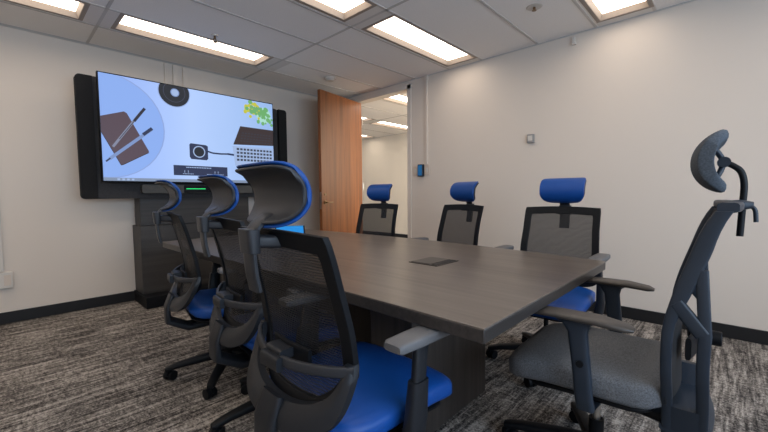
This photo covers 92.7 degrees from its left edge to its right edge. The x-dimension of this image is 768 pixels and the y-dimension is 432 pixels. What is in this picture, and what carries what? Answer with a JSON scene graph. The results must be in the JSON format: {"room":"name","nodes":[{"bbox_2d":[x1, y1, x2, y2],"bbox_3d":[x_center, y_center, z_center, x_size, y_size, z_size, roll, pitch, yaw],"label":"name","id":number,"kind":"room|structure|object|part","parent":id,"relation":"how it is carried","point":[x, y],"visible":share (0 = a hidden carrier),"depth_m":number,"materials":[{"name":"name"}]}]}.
{"room":"conference room","nodes":[
{"label":"conference room","id":0,"kind":"room"},
{"bbox_2d":[0,25,319,312],"bbox_3d":[-2.886,-0.369,3.555,0.100,2.534,6.187,3,5,43],"label":"wall","id":1,"kind":"structure","parent":0,"point":[60,246],"depth_m":3.38,"materials":[{"name":"paint"}]},
{"bbox_2d":[0,217,3,271],"bbox_3d":[-3.267,-0.554,3.054,0.022,2.060,0.036,3,5,43],"label":"cable riser","id":2,"kind":"object","parent":1,"relation":"attached to","point":[1,245],"visible":1,"depth_m":3.10,"materials":[{"name":"grey plastic"}]},
{"bbox_2d":[0,271,13,288],"bbox_3d":[-3.247,0.549,3.114,0.048,0.140,0.130,3,5,43],"label":"wall outlet","id":3,"kind":"object","parent":1,"relation":"attached to","point":[6,278],"visible":1,"depth_m":3.12,"materials":[{"name":"grey plastic"}]},
{"bbox_2d":[0,291,134,324],"bbox_3d":[-2.801,0.845,3.626,0.012,0.100,6.087,3,5,43],"label":"baseboard","id":4,"kind":"structure","parent":1,"relation":"attached to","point":[60,308],"depth_m":3.42,"materials":[{"name":"black rubber"}]},
{"bbox_2d":[0,24,317,96],"bbox_3d":[-2.825,-1.629,3.472,0.012,0.007,6.075,3,5,43],"label":"trim","id":5,"kind":"structure","parent":1,"relation":"attached to","point":[0,24],"depth_m":3.76,"materials":[{"name":"grey"}]},
{"bbox_2d":[164,63,167,83],"bbox_3d":[-2.358,-1.340,3.970,0.025,0.614,0.030,3,5,43],"label":"cable cover","id":6,"kind":"object","parent":1,"relation":"attached to","point":[165,64],"visible":0.45,"depth_m":3.95,"materials":[{"name":"paint"}]},
{"bbox_2d":[172,65,177,85],"bbox_3d":[-2.296,-1.345,4.035,0.025,0.614,0.045,3,5,43],"label":"cable cover","id":7,"kind":"object","parent":1,"relation":"attached to","point":[174,67],"visible":0.44,"depth_m":4.01,"materials":[{"name":"paint"}]},
{"bbox_2d":[182,67,187,87],"bbox_3d":[-2.227,-1.349,4.107,0.025,0.614,0.045,3,5,43],"label":"cable cover","id":8,"kind":"object","parent":1,"relation":"attached to","point":[184,70],"visible":0.44,"depth_m":4.08,"materials":[{"name":"paint"}]},
{"bbox_2d":[0,0,689,139],"bbox_3d":[-0.796,-1.664,3.691,10.850,0.001,9.390,3,5,43],"label":"ceiling","id":9,"kind":"structure","parent":0,"point":[469,25],"depth_m":3.28,"materials":[{"name":"tile"}]},
{"bbox_2d":[3,0,89,20],"bbox_3d":[-2.802,-1.593,2.394,0.396,0.061,1.336,3,5,43],"label":"ceiling light","id":10,"kind":"object","parent":9,"relation":"attached to","point":[74,9],"visible":1,"depth_m":2.83,"materials":[{"name":"beige plastic"}]},
{"bbox_2d":[110,13,273,66],"bbox_3d":[-1.753,-1.669,3.496,0.396,0.061,1.336,3,5,43],"label":"ceiling light","id":11,"kind":"object","parent":9,"relation":"attached to","point":[126,23],"visible":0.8,"depth_m":3.47,"materials":[{"name":"beige plastic"}]},
{"bbox_2d":[211,34,217,42],"bbox_3d":[-1.528,-1.602,3.308,0.060,0.064,0.060,3,5,43],"label":"sprinkler","id":12,"kind":"object","parent":9,"relation":"attached to","point":[212,35],"visible":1,"depth_m":3.30,"materials":[{"name":"grey metal"}]},
{"bbox_2d":[0,0,656,139],"bbox_3d":[-0.800,-1.663,3.695,10.640,0.006,9.190,3,5,43],"label":"trim","id":13,"kind":"structure","parent":9,"relation":"attached to","point":[110,2],"depth_m":3.31,"materials":[{"name":"grey metal"}]},
{"bbox_2d":[324,76,335,81],"bbox_3d":[-0.669,-1.692,4.529,0.143,0.039,0.143,3,5,43],"label":"smoke detector","id":14,"kind":"object","parent":9,"relation":"attached to","point":[327,78],"visible":1,"depth_m":4.49,"materials":[{"name":"grey plastic"}]},
{"bbox_2d":[295,0,376,21],"bbox_3d":[-0.649,-1.614,2.449,0.396,0.061,1.336,3,5,43],"label":"ceiling light","id":15,"kind":"object","parent":9,"relation":"attached to","point":[343,10],"visible":1,"depth_m":2.87,"materials":[{"name":"beige plastic"}]},
{"bbox_2d":[361,117,375,121],"bbox_3d":[-0.761,-1.873,6.747,0.396,0.061,1.336,3,5,43],"label":"ceiling light","id":16,"kind":"object","parent":9,"relation":"attached to","point":[365,119],"visible":0.22,"depth_m":7.20,"materials":[{"name":"beige plastic"}]},
{"bbox_2d":[83,2,656,138],"bbox_3d":[-0.650,-1.655,3.553,8.025,0.004,9.190,3,5,43],"label":"trim","id":17,"kind":"structure","parent":9,"relation":"attached to","point":[94,13],"depth_m":3.03,"materials":[{"name":"silver metal"}]},
{"bbox_2d":[369,121,406,130],"bbox_3d":[0.288,-1.949,7.849,0.396,0.061,1.336,3,5,43],"label":"ceiling light","id":18,"kind":"object","parent":9,"relation":"attached to","point":[380,123],"visible":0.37,"depth_m":7.85,"materials":[{"name":"beige plastic"}]},
{"bbox_2d":[382,94,406,105],"bbox_3d":[0.344,-1.819,5.700,0.396,0.061,1.336,3,5,43],"label":"ceiling light","id":19,"kind":"object","parent":9,"relation":"attached to","point":[401,99],"visible":0.14,"depth_m":5.72,"materials":[{"name":"beige plastic"}]},
{"bbox_2d":[361,14,477,66],"bbox_3d":[0.400,-1.690,3.551,0.396,0.061,1.336,3,5,43],"label":"ceiling light","id":20,"kind":"object","parent":9,"relation":"attached to","point":[395,29],"visible":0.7,"depth_m":3.53,"materials":[{"name":"beige plastic"}]},
{"bbox_2d":[526,3,542,11],"bbox_3d":[1.171,-1.615,2.853,0.119,0.027,0.119,3,5,43],"label":"sprinkler","id":21,"kind":"object","parent":9,"relation":"attached to","point":[534,7],"visible":1,"depth_m":2.84,"materials":[{"name":"grey plastic"}]},
{"bbox_2d":[579,0,653,22],"bbox_3d":[1.504,-1.635,2.504,0.396,0.061,1.336,3,5,43],"label":"ceiling light","id":22,"kind":"object","parent":9,"relation":"attached to","point":[600,10],"visible":1,"depth_m":2.92,"materials":[{"name":"beige plastic"}]},
{"bbox_2d":[0,300,767,431],"bbox_3d":[-0.782,0.915,3.854,10.830,0.100,9.390,3,5,43],"label":"floor","id":23,"kind":"structure","parent":0,"point":[97,369],"depth_m":2.12,"materials":[{"name":"carpet"}]},
{"bbox_2d":[73,73,286,308],"bbox_3d":[-2.021,-0.222,4.057,0.465,2.165,2.090,3,5,43],"label":"media stand","id":24,"kind":"object","parent":23,"relation":"on","point":[153,262],"visible":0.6,"depth_m":3.67,"materials":[{"name":"laminate"},{"name":"dark metal"},{"name":"black plastic"}]},
{"bbox_2d":[95,70,273,183],"bbox_3d":[-1.972,-0.835,3.893,0.122,0.975,1.704,3,5,43],"label":"television","id":25,"kind":"object","parent":24,"relation":"attached to","point":[150,131],"visible":0.96,"depth_m":3.67,"materials":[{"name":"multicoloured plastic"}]},
{"bbox_3d":[-2.004,-0.751,3.984,0.050,1.100,1.860,3,5,43],"label":"felt panel","id":26,"kind":"part","parent":24,"relation":"part of","materials":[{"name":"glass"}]},
{"bbox_2d":[140,184,252,192],"bbox_3d":[-1.939,-0.292,3.967,0.091,0.085,1.180,3,5,43],"label":"bar","id":27,"kind":"object","parent":24,"relation":"attached to","point":[145,188],"visible":0.52,"depth_m":3.81,"materials":[{"name":"grey plastic"}]},
{"bbox_2d":[152,180,244,399],"bbox_3d":[-0.997,0.374,2.264,0.708,1.173,0.686,-3,4,-36],"label":"office chair","id":28,"kind":"object","parent":23,"relation":"on","point":[197,303],"visible":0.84,"depth_m":2.03,"materials":[{"name":"grey plastic"}]},
{"bbox_3d":[-1.225,0.034,2.054,0.101,0.226,0.086,-3,4,-36],"label":"headrest stem","id":29,"kind":"part","parent":28,"relation":"part of","materials":[{"name":"grey plastic"}]},
{"bbox_3d":[-1.167,0.223,2.107,0.122,0.492,0.486,-3,4,-36],"label":"frame","id":30,"kind":"part","parent":28,"relation":"part of","materials":[{"name":"black plastic"}]},
{"bbox_3d":[-1.130,0.868,2.216,0.340,0.077,0.059,-2,4,-24],"label":"leg","id":31,"kind":"part","parent":28,"relation":"part of","materials":[{"name":"black plastic"}]},
{"bbox_3d":[-0.951,0.524,2.284,0.515,0.103,0.501,-3,4,-36],"label":"seat","id":32,"kind":"part","parent":28,"relation":"part of","materials":[{"name":"blue fabric"}]},
{"bbox_3d":[-1.104,0.443,2.434,0.099,0.324,0.197,-3,4,-36],"label":"arm post","id":33,"kind":"part","parent":28,"relation":"part of","materials":[{"name":"black plastic"}]},
{"bbox_3d":[-0.946,0.873,2.112,0.059,0.077,0.340,-1,3,-6],"label":"leg","id":34,"kind":"part","parent":28,"relation":"part of","materials":[{"name":"black plastic"}]},
{"bbox_3d":[-0.789,0.863,2.255,0.340,0.077,0.059,0,4,12],"label":"leg","id":35,"kind":"part","parent":28,"relation":"part of","materials":[{"name":"black plastic"}]},
{"bbox_2d":[196,174,265,431],"bbox_3d":[-0.526,0.400,1.779,0.688,1.173,0.709,-3,5,-40],"label":"office chair","id":36,"kind":"object","parent":23,"relation":"on","point":[243,310],"visible":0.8,"depth_m":1.58,"materials":[{"name":"grey plastic"}]},
{"bbox_3d":[-0.736,0.058,1.580,0.101,0.226,0.086,-3,5,-40],"label":"headrest stem","id":37,"kind":"part","parent":36,"relation":"part of","materials":[{"name":"grey plastic"}]},
{"bbox_3d":[-0.630,0.894,1.719,0.340,0.077,0.059,-3,4,-39],"label":"leg","id":38,"kind":"part","parent":36,"relation":"part of","materials":[{"name":"black plastic"}]},
{"bbox_3d":[-0.681,0.247,1.636,0.122,0.492,0.486,-3,5,-40],"label":"frame","id":39,"kind":"part","parent":36,"relation":"part of","materials":[{"name":"black plastic"}]},
{"bbox_3d":[-0.643,0.881,1.930,0.340,0.077,0.059,2,4,32],"label":"leg","id":40,"kind":"part","parent":36,"relation":"part of","materials":[{"name":"black plastic"}]},
{"bbox_3d":[-0.476,0.548,1.828,0.515,0.103,0.501,-3,5,-40],"label":"seat","id":41,"kind":"part","parent":36,"relation":"part of","materials":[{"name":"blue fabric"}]},
{"bbox_2d":[235,161,451,431],"bbox_3d":[-0.103,0.430,1.222,0.710,1.173,0.687,-4,5,-44],"label":"office chair","id":42,"kind":"object","parent":23,"relation":"on","point":[320,379],"visible":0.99,"depth_m":1.01,"materials":[{"name":"blue fabric"}]},
{"bbox_3d":[-0.329,0.090,1.009,0.101,0.226,0.086,-4,5,-44],"label":"headrest stem","id":43,"kind":"part","parent":42,"relation":"part of","materials":[{"name":"grey plastic"}]},
{"bbox_3d":[-0.278,0.278,1.069,0.122,0.492,0.486,-4,5,-44],"label":"frame","id":44,"kind":"part","parent":42,"relation":"part of","materials":[{"name":"black plastic"}]},
{"bbox_3d":[-0.085,0.578,1.274,0.515,0.103,0.501,-4,5,-44],"label":"seat","id":45,"kind":"part","parent":42,"relation":"part of","materials":[{"name":"blue fabric"}]},
{"bbox_3d":[0.043,0.514,1.095,0.099,0.324,0.197,-4,5,-44],"label":"arm post","id":46,"kind":"part","parent":42,"relation":"part of","materials":[{"name":"black plastic"}]},
{"bbox_2d":[356,184,397,236],"bbox_3d":[-0.213,0.288,3.461,0.690,1.187,0.736,2,4,38],"label":"office chair","id":47,"kind":"object","parent":23,"relation":"on","point":[373,218],"visible":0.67,"depth_m":3.63,"materials":[{"name":"grey fabric"}]},
{"bbox_3d":[-0.066,0.121,3.636,0.486,0.492,0.122,2,4,38],"label":"frame","id":48,"kind":"part","parent":47,"relation":"part of","materials":[{"name":"black plastic"}]},
{"bbox_2d":[163,229,605,431],"bbox_3d":[-0.242,0.578,2.353,2.655,0.745,1.345,3,5,43],"label":"conference table","id":49,"kind":"object","parent":23,"relation":"on","point":[474,299],"visible":0.7,"depth_m":1.62,"materials":[{"name":"laminate"}]},
{"bbox_2d":[275,225,304,232],"bbox_3d":[-0.784,0.128,3.049,0.245,0.079,0.150,-1,4,-14],"label":"tablet","id":50,"kind":"object","parent":49,"relation":"on","point":[301,229],"visible":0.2,"depth_m":3.07,"materials":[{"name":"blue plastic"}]},
{"bbox_3d":[-0.378,0.497,2.405,1.420,0.503,0.040,3,5,43],"label":"stretcher panel","id":51,"kind":"part","parent":49,"relation":"part of","materials":[{"name":"laminate"}]},
{"bbox_2d":[409,257,457,266],"bbox_3d":[0.252,0.229,1.856,0.170,0.005,0.190,3,5,43],"label":"grommet","id":52,"kind":"object","parent":49,"relation":"on","point":[432,261],"visible":1,"depth_m":1.83,"materials":[{"name":"grey metal"}]},
{"bbox_3d":[0.239,0.227,1.868,0.117,0.002,0.170,3,5,43],"label":"hatch lid","id":53,"kind":"part","parent":52,"relation":"part of","materials":[{"name":"grey metal"}]},
{"bbox_2d":[412,181,483,245],"bbox_3d":[0.442,0.312,2.989,0.736,1.187,0.690,-3,4,-30],"label":"office chair","id":54,"kind":"object","parent":23,"relation":"on","point":[459,223],"visible":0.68,"depth_m":3.09,"materials":[{"name":"grey fabric"}]},
{"bbox_3d":[0.645,0.148,3.099,0.122,0.492,0.486,-3,4,-30],"label":"frame","id":55,"kind":"part","parent":54,"relation":"part of","materials":[{"name":"black plastic"}]},
{"bbox_2d":[486,177,610,387],"bbox_3d":[1.029,0.350,2.282,0.685,1.187,0.734,3,5,41],"label":"office chair","id":56,"kind":"object","parent":23,"relation":"on","point":[564,229],"visible":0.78,"depth_m":2.40,"materials":[{"name":"grey"}]},
{"bbox_3d":[0.849,0.843,2.367,0.340,0.077,0.059,1,4,18],"label":"leg","id":57,"kind":"part","parent":56,"relation":"part of","materials":[{"name":"black plastic"}]},
{"bbox_3d":[1.020,0.834,2.493,0.059,0.077,0.340,0,3,0],"label":"leg","id":58,"kind":"part","parent":56,"relation":"part of","materials":[{"name":"black plastic"}]},
{"bbox_3d":[1.177,0.182,2.456,0.486,0.492,0.122,3,5,41],"label":"frame","id":59,"kind":"part","parent":56,"relation":"part of","materials":[{"name":"black plastic"}]},
{"bbox_3d":[1.003,0.508,2.276,0.501,0.103,0.515,3,5,41],"label":"seat","id":60,"kind":"part","parent":56,"relation":"part of","materials":[{"name":"blue fabric"}]},
{"bbox_3d":[1.184,0.441,2.152,0.197,0.324,0.099,3,5,41],"label":"arm post","id":61,"kind":"part","parent":56,"relation":"part of","materials":[{"name":"black plastic"}]},
{"bbox_2d":[502,129,758,431],"bbox_3d":[0.835,0.362,1.374,0.772,1.274,0.693,3,5,41],"label":"chair","id":62,"kind":"object","parent":23,"relation":"on","point":[650,378],"visible":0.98,"depth_m":1.16,"materials":[{"name":"grey fabric"}]},
{"bbox_3d":[0.677,0.895,1.530,0.340,0.077,0.059,2,4,33],"label":"leg","id":63,"kind":"part","parent":62,"relation":"part of","materials":[{"name":"black plastic"}]},
{"bbox_3d":[0.875,0.889,1.604,0.059,0.077,0.340,0,4,16],"label":"leg","id":64,"kind":"part","parent":62,"relation":"part of","materials":[{"name":"black plastic"}]},
{"bbox_3d":[0.651,0.489,1.238,0.158,0.328,0.150,3,5,41],"label":"arm post","id":65,"kind":"part","parent":62,"relation":"part of","materials":[{"name":"grey plastic"}]},
{"bbox_3d":[0.805,0.553,1.426,0.520,0.120,0.502,3,5,41],"label":"seat","id":66,"kind":"part","parent":62,"relation":"part of","materials":[{"name":"grey fabric"}]},
{"bbox_3d":[0.966,0.464,1.599,0.158,0.328,0.150,3,5,41],"label":"arm post","id":67,"kind":"part","parent":62,"relation":"part of","materials":[{"name":"black plastic"}]},
{"bbox_3d":[1.163,0.316,1.367,0.144,0.705,0.108,3,5,41],"label":"frame","id":68,"kind":"part","parent":62,"relation":"part of","materials":[{"name":"grey plastic"}]},
{"bbox_3d":[0.897,0.337,1.062,0.144,0.705,0.108,3,5,41],"label":"frame","id":69,"kind":"part","parent":62,"relation":"part of","materials":[{"name":"grey plastic"}]},
{"bbox_3d":[1.086,0.407,1.238,0.085,0.048,0.047,3,5,41],"label":"lumbar knob","id":70,"kind":"part","parent":62,"relation":"part of","materials":[{"name":"black plastic"}]},
{"bbox_3d":[1.088,-0.056,1.138,0.061,0.238,0.017,3,5,41],"label":"headrest post","id":71,"kind":"part","parent":62,"relation":"part of","materials":[{"name":"black plastic"}]},
{"bbox_2d":[362,133,407,234],"bbox_3d":[1.089,-0.694,8.384,7.200,2.534,0.100,3,5,43],"label":"wall","id":72,"kind":"structure","parent":0,"point":[384,159],"depth_m":9.16,"materials":[{"name":"paint"}]},
{"bbox_2d":[395,233,407,237],"bbox_3d":[1.060,0.524,8.417,7.000,0.100,0.012,3,5,43],"label":"baseboard","id":73,"kind":"structure","parent":72,"relation":"attached to","point":[396,234],"depth_m":8.99,"materials":[{"name":"black rubber"}]},
{"bbox_2d":[348,0,767,330],"bbox_3d":[1.686,-0.406,3.553,6.730,2.534,0.110,3,5,43],"label":"wall","id":74,"kind":"structure","parent":0,"point":[625,109],"depth_m":3.10,"materials":[{"name":"paint"}]},
{"bbox_2d":[317,89,362,232],"bbox_3d":[-0.576,-0.430,5.095,0.150,2.408,0.918,2,4,32],"label":"door","id":75,"kind":"structure","parent":74,"relation":"in","point":[340,124],"depth_m":4.99,"materials":[{"name":"brown wood"}]},
{"bbox_2d":[353,84,411,237],"bbox_3d":[-0.012,-0.463,5.166,1.125,2.480,0.138,3,5,43],"label":"trim","id":76,"kind":"structure","parent":74,"relation":"attached to","point":[404,89],"depth_m":4.76,"materials":[{"name":"beige paint"}]},
{"bbox_2d":[413,166,417,175],"bbox_3d":[0.402,-0.577,4.677,0.072,0.120,0.015,3,5,43],"label":"light switch","id":77,"kind":"object","parent":74,"relation":"attached to","point":[415,168],"visible":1,"depth_m":4.67,"materials":[{"name":"beige plastic"}]},
{"bbox_2d":[418,164,423,176],"bbox_3d":[0.464,-0.573,4.596,0.076,0.150,0.048,3,5,43],"label":"wall panel","id":78,"kind":"object","parent":74,"relation":"attached to","point":[420,166],"visible":1,"depth_m":4.57,"materials":[{"name":"blue plastic"}]},
{"bbox_2d":[424,75,427,164],"bbox_3d":[0.523,-1.180,4.512,0.044,1.082,0.028,3,5,43],"label":"cable conduit","id":79,"kind":"object","parent":74,"relation":"attached to","point":[425,76],"visible":1,"depth_m":4.50,"materials":[{"name":"paint"}]},
{"bbox_2d":[424,165,429,174],"bbox_3d":[0.533,-0.573,4.553,0.075,0.125,0.015,3,5,43],"label":"wall switch","id":80,"kind":"object","parent":74,"relation":"attached to","point":[426,167],"visible":1,"depth_m":4.55,"materials":[{"name":"beige plastic"}]},
{"bbox_2d":[347,0,695,98],"bbox_3d":[1.670,-1.662,3.398,6.630,0.007,0.012,3,5,43],"label":"trim","id":81,"kind":"structure","parent":74,"relation":"attached to","point":[690,0],"depth_m":3.50,"materials":[{"name":"grey"}]},
{"bbox_2d":[527,134,534,142],"bbox_3d":[1.460,-0.771,3.645,0.068,0.085,0.033,3,5,43],"label":"thermostat","id":82,"kind":"object","parent":74,"relation":"attached to","point":[530,137],"visible":1,"depth_m":3.63,"materials":[{"name":"grey plastic"}]},
{"bbox_2d":[571,37,575,45],"bbox_3d":[1.730,-1.595,3.334,0.034,0.068,0.030,3,5,43],"label":"clip","id":83,"kind":"object","parent":74,"relation":"attached to","point":[573,38],"visible":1,"depth_m":3.33,"materials":[{"name":"grey plastic"}]},
{"bbox_2d":[588,301,767,344],"bbox_3d":[2.231,0.840,3.036,5.140,0.100,0.012,3,5,43],"label":"baseboard","id":84,"kind":"structure","parent":74,"relation":"attached to","point":[728,331],"depth_m":2.75,"materials":[{"name":"black rubber"}]}
]}

